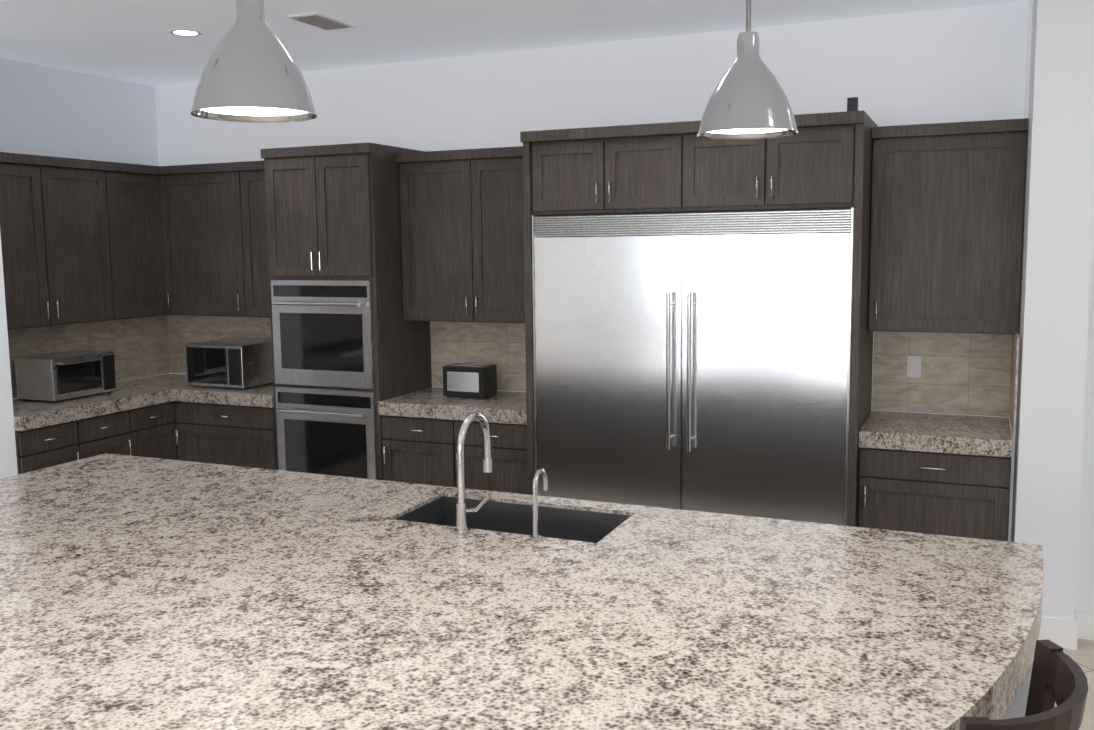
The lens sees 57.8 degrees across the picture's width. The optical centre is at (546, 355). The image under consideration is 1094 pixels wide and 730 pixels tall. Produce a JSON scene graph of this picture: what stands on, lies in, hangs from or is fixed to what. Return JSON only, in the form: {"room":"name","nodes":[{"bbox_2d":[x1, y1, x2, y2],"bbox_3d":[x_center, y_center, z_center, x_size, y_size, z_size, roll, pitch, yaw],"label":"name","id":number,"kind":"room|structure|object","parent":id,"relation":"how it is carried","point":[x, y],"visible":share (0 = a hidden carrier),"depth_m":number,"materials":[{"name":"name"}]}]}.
{"room":"kitchen","nodes":[
{"label":"kitchen","id":0,"kind":"room"},
{"bbox_2d":[0,233,17,478],"bbox_3d":[-3.919,-0.107,4.366,0.770,3.030,2.830,2,7,23],"label":"wall","id":1,"kind":"structure","parent":0,"point":[8,461],"depth_m":5.51,"materials":[{"name":"white paint"}]},
{"bbox_2d":[0,57,169,398],"bbox_3d":[-4.985,0.073,2.860,0.320,3.030,13.500,2,7,23],"label":"wall","id":2,"kind":"structure","parent":0,"point":[52,111],"depth_m":6.59,"materials":[{"name":"white paint"}]},
{"bbox_2d":[0,152,115,329],"bbox_3d":[-3.198,-0.698,6.078,0.347,1.025,0.973,2,7,23],"label":"upper cabinet","id":3,"kind":"object","parent":2,"relation":"attached to","point":[84,241],"depth_m":6.08,"materials":[{"name":"brown wood"}]},
{"bbox_2d":[8,315,171,398],"bbox_3d":[-3.185,-0.013,6.596,0.011,0.470,1.798,2,7,23],"label":"backsplash","id":4,"kind":"structure","parent":2,"relation":"attached to","point":[139,346],"depth_m":6.94,"materials":[{"name":"beige tile"}]},
{"bbox_2d":[108,162,167,319],"bbox_3d":[-2.909,-0.775,6.741,0.347,1.025,0.484,2,7,23],"label":"upper cabinet","id":5,"kind":"object","parent":2,"relation":"attached to","point":[137,210],"depth_m":6.68,"materials":[{"name":"brown wood"}]},
{"bbox_2d":[0,0,1028,85],"bbox_3d":[1.804,-1.601,3.268,15.000,0.050,20.000,2,7,23],"label":"ceiling","id":6,"kind":"structure","parent":0,"point":[135,41],"depth_m":5.33,"materials":[{"name":"white paint"}]},
{"bbox_2d":[168,29,201,36],"bbox_3d":[-1.980,-1.770,5.429,0.176,0.006,0.176,2,7,23],"label":"recessed light","id":7,"kind":"object","parent":6,"relation":"in","point":[186,32],"visible":0.94,"depth_m":5.42,"materials":[{"name":"white"}]},
{"bbox_2d":[191,0,316,122],"bbox_3d":[-0.529,-0.900,1.724,0.218,0.944,0.218,2,7,23],"label":"pendant light","id":8,"kind":"object","parent":6,"relation":"hanging from","point":[251,73],"visible":1,"depth_m":1.71,"materials":[{"name":"silver painted metal"}]},
{"bbox_2d":[287,12,354,29],"bbox_3d":[-1.178,-1.747,5.182,0.180,0.016,0.340,2,7,23],"label":"ceiling vent","id":9,"kind":"object","parent":6,"relation":"in","point":[320,20],"visible":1,"depth_m":5.14,"materials":[{"name":"white metal"}]},
{"bbox_2d":[697,0,797,138],"bbox_3d":[0.434,-0.956,2.123,0.218,0.944,0.218,2,7,23],"label":"pendant light","id":10,"kind":"object","parent":6,"relation":"hanging from","point":[748,99],"visible":1,"depth_m":2.11,"materials":[{"name":"silver metal"}]},
{"bbox_2d":[155,1,1032,541],"bbox_3d":[0.086,-0.439,6.919,6.030,3.030,1.960,2,7,23],"label":"wall","id":11,"kind":"structure","parent":0,"point":[949,65],"depth_m":5.79,"materials":[{"name":"white paint"}]},
{"bbox_2d":[160,162,243,316],"bbox_3d":[-2.281,-0.801,6.904,0.695,1.025,0.347,2,7,23],"label":"upper cabinet","id":12,"kind":"object","parent":11,"relation":"attached to","point":[202,225],"depth_m":6.75,"materials":[{"name":"brown wood"}]},
{"bbox_2d":[168,315,271,373],"bbox_3d":[-2.148,-0.083,7.116,1.421,0.470,0.011,2,7,23],"label":"backsplash","id":13,"kind":"structure","parent":11,"relation":"attached to","point":[182,330],"depth_m":7.25,"materials":[{"name":"beige tile"}]},
{"bbox_2d":[236,161,270,316],"bbox_3d":[-1.767,-0.782,6.682,0.425,1.025,0.347,2,7,23],"label":"upper cabinet","id":14,"kind":"object","parent":11,"relation":"attached to","point":[250,175],"depth_m":6.58,"materials":[{"name":"brown wood"}]},
{"bbox_2d":[395,146,524,322],"bbox_3d":[-0.386,-0.728,6.067,0.996,1.025,0.380,2,7,23],"label":"upper cabinet","id":15,"kind":"object","parent":11,"relation":"attached to","point":[462,229],"visible":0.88,"depth_m":5.95,"materials":[{"name":"brown wood"}]},
{"bbox_2d":[431,321,525,390],"bbox_3d":[-0.304,-0.015,6.318,0.990,0.470,0.011,2,7,23],"label":"backsplash","id":16,"kind":"structure","parent":11,"relation":"attached to","point":[502,345],"depth_m":6.35,"materials":[{"name":"beige tile"}]},
{"bbox_2d":[872,331,1007,416],"bbox_3d":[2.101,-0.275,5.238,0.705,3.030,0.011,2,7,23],"label":"backsplash","id":17,"kind":"structure","parent":11,"relation":"attached to","point":[968,374],"depth_m":5.27,"materials":[{"name":"beige tile"}]},
{"bbox_2d":[907,356,920,377],"bbox_3d":[1.971,0.057,5.321,0.070,0.115,0.008,2,7,23],"label":"outlet","id":18,"kind":"object","parent":17,"relation":"attached to","point":[913,366],"visible":1,"depth_m":5.32,"materials":[{"name":"white plastic"}]},
{"bbox_2d":[868,118,1028,333],"bbox_3d":[2.022,-0.640,5.026,0.703,1.025,0.380,2,7,23],"label":"upper cabinet","id":19,"kind":"object","parent":11,"relation":"attached to","point":[947,224],"visible":1,"depth_m":4.88,"materials":[{"name":"brown wood"}]},
{"bbox_2d":[1004,0,1032,541],"bbox_3d":[2.284,-0.228,4.804,0.021,3.030,0.611,2,7,23],"label":"wall","id":20,"kind":"structure","parent":11,"relation":"attached to","point":[1010,401],"depth_m":4.86,"materials":[{"name":"white paint"}]},
{"bbox_2d":[1011,0,1093,619],"bbox_3d":[2.353,-0.207,4.612,0.255,3.030,0.490,2,7,23],"label":"wall","id":21,"kind":"structure","parent":0,"point":[1057,257],"depth_m":4.39,"materials":[{"name":"white paint"}]},
{"bbox_2d":[1031,638,1093,729],"bbox_3d":[1.839,1.460,3.610,15.000,0.050,20.000,2,7,23],"label":"floor","id":22,"kind":"structure","parent":0,"point":[1082,656],"depth_m":4.30,"materials":[{"name":"tile"}]},
{"bbox_2d":[15,429,83,474],"bbox_3d":[-3.163,0.811,5.920,0.615,0.841,0.390,2,7,23],"label":"base cabinet","id":23,"kind":"object","parent":22,"relation":"on","point":[34,451],"depth_m":5.72,"materials":[{"name":"brown wood"}]},
{"bbox_2d":[84,437,135,457],"bbox_3d":[-3.007,0.769,6.277,0.615,0.841,0.395,2,7,23],"label":"base cabinet","id":24,"kind":"object","parent":22,"relation":"on","point":[93,446],"depth_m":6.14,"materials":[{"name":"brown wood"}]},
{"bbox_2d":[136,433,175,459],"bbox_3d":[-2.851,0.727,6.635,0.615,0.841,0.390,2,7,23],"label":"base cabinet","id":25,"kind":"object","parent":22,"relation":"on","point":[164,446],"depth_m":6.54,"materials":[{"name":"brown wood"}]},
{"bbox_2d":[176,405,276,469],"bbox_3d":[-1.985,0.700,6.790,0.810,0.841,0.615,2,7,23],"label":"base cabinet","id":26,"kind":"object","parent":22,"relation":"on","point":[249,440],"depth_m":6.46,"materials":[{"name":"brown wood"}]},
{"bbox_2d":[12,373,273,440],"bbox_3d":[-2.510,0.291,6.331,1.451,0.080,1.782,2,7,23],"label":"countertop","id":27,"kind":"structure","parent":26,"relation":"on","point":[141,408],"depth_m":6.37,"materials":[{"name":"beige stone"}]},
{"bbox_2d":[14,350,115,402],"bbox_3d":[-3.030,0.124,6.282,0.357,0.270,0.480,2,7,23],"label":"microwave","id":28,"kind":"object","parent":27,"relation":"on","point":[55,377],"visible":1,"depth_m":6.12,"materials":[{"name":"silver metal"}]},
{"bbox_2d":[185,338,272,388],"bbox_3d":[-2.122,0.047,6.783,0.480,0.290,0.468,2,7,23],"label":"microwave","id":29,"kind":"object","parent":27,"relation":"on","point":[242,363],"visible":0.85,"depth_m":6.59,"materials":[{"name":"silver metal"}]},
{"bbox_2d":[260,142,431,479],"bbox_3d":[-1.266,-0.070,6.348,0.788,2.455,0.708,2,7,23],"label":"tall cabinet","id":30,"kind":"object","parent":22,"relation":"on","point":[351,348],"visible":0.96,"depth_m":6.04,"materials":[{"name":"brown wood"}]},
{"bbox_2d":[378,387,527,493],"bbox_3d":[-0.425,0.718,6.099,0.996,0.925,0.660,2,7,23],"label":"base cabinet","id":31,"kind":"object","parent":22,"relation":"on","point":[420,430],"visible":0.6,"depth_m":5.83,"materials":[{"name":"brown wood"}]},
{"bbox_2d":[443,363,496,398],"bbox_3d":[-0.469,0.152,6.108,0.295,0.193,0.184,2,7,23],"label":"toaster","id":32,"kind":"object","parent":31,"relation":"on","point":[469,380],"visible":1,"depth_m":6.04,"materials":[{"name":"black plastic"}]},
{"bbox_2d":[0,453,1042,729],"bbox_3d":[-0.786,1.113,2.575,3.820,0.930,2.700,2,7,23],"label":"kitchen island","id":33,"kind":"object","parent":22,"relation":"on","point":[142,593],"visible":1,"depth_m":2.50,"materials":[{"name":"stone"}]},
{"bbox_2d":[453,412,547,541],"bbox_3d":[-0.128,0.377,3.200,0.298,0.377,0.235,2,7,23],"label":"faucet","id":34,"kind":"object","parent":33,"relation":"on","point":[462,528],"visible":0.98,"depth_m":3.16,"materials":[{"name":"silver metal"}]},
{"bbox_2d":[520,122,675,494],"bbox_3d":[0.419,-0.008,5.612,0.884,2.456,0.722,2,7,23],"label":"tall cabinet","id":35,"kind":"object","parent":22,"relation":"on","point":[623,168],"depth_m":5.24,"materials":[{"name":"brown wood"}]},
{"bbox_2d":[532,207,853,525],"bbox_3d":[0.823,0.230,5.452,1.684,2.010,0.743,2,7,23],"label":"refrigerator","id":36,"kind":"object","parent":22,"relation":"on","point":[696,361],"visible":0.85,"depth_m":5.11,"materials":[{"name":"silver metal"}]},
{"bbox_2d":[676,111,877,526],"bbox_3d":[1.230,0.022,5.261,0.884,2.456,0.722,2,7,23],"label":"tall cabinet","id":37,"kind":"object","parent":22,"relation":"on","point":[820,160],"depth_m":4.85,"materials":[{"name":"brown wood"}]},
{"bbox_2d":[847,97,857,111],"bbox_3d":[1.502,-1.221,4.870,0.060,0.094,0.060,2,7,23],"label":"security camera","id":38,"kind":"object","parent":37,"relation":"on","point":[852,103],"visible":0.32,"depth_m":4.86,"materials":[{"name":"black plastic"}]},
{"bbox_2d":[858,410,1011,541],"bbox_3d":[1.973,0.806,5.062,0.681,0.925,0.660,2,7,23],"label":"base cabinet","id":39,"kind":"object","parent":22,"relation":"on","point":[940,474],"visible":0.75,"depth_m":4.78,"materials":[{"name":"brown wood"}]},
{"bbox_2d":[959,639,1087,729],"bbox_3d":[0.814,1.119,2.083,0.531,0.990,0.526,2,7,23],"label":"stool","id":40,"kind":"object","parent":22,"relation":"on","point":[1058,677],"visible":1,"depth_m":1.99,"materials":[{"name":"brown wood"}]},
{"bbox_2d":[1038,617,1080,649],"bbox_3d":[2.276,1.261,4.539,0.271,0.130,0.016,2,7,23],"label":"baseboard","id":41,"kind":"structure","parent":22,"relation":"on","point":[1064,633],"depth_m":4.51,"materials":[{"name":"white"}]},
{"bbox_2d":[1074,224,1093,611],"bbox_3d":[5.873,-0.087,3.171,7.355,3.030,0.340,2,7,23],"label":"wall","id":42,"kind":"structure","parent":0,"point":[1084,595],"depth_m":4.55,"materials":[{"name":"white paint"}]},
{"bbox_2d":[1090,612,1093,627],"bbox_3d":[2.638,1.234,4.738,0.016,0.130,0.372,2,7,23],"label":"baseboard","id":43,"kind":"structure","parent":42,"relation":"attached to","point":[1091,613],"depth_m":4.58,"materials":[{"name":"white"}]}
]}

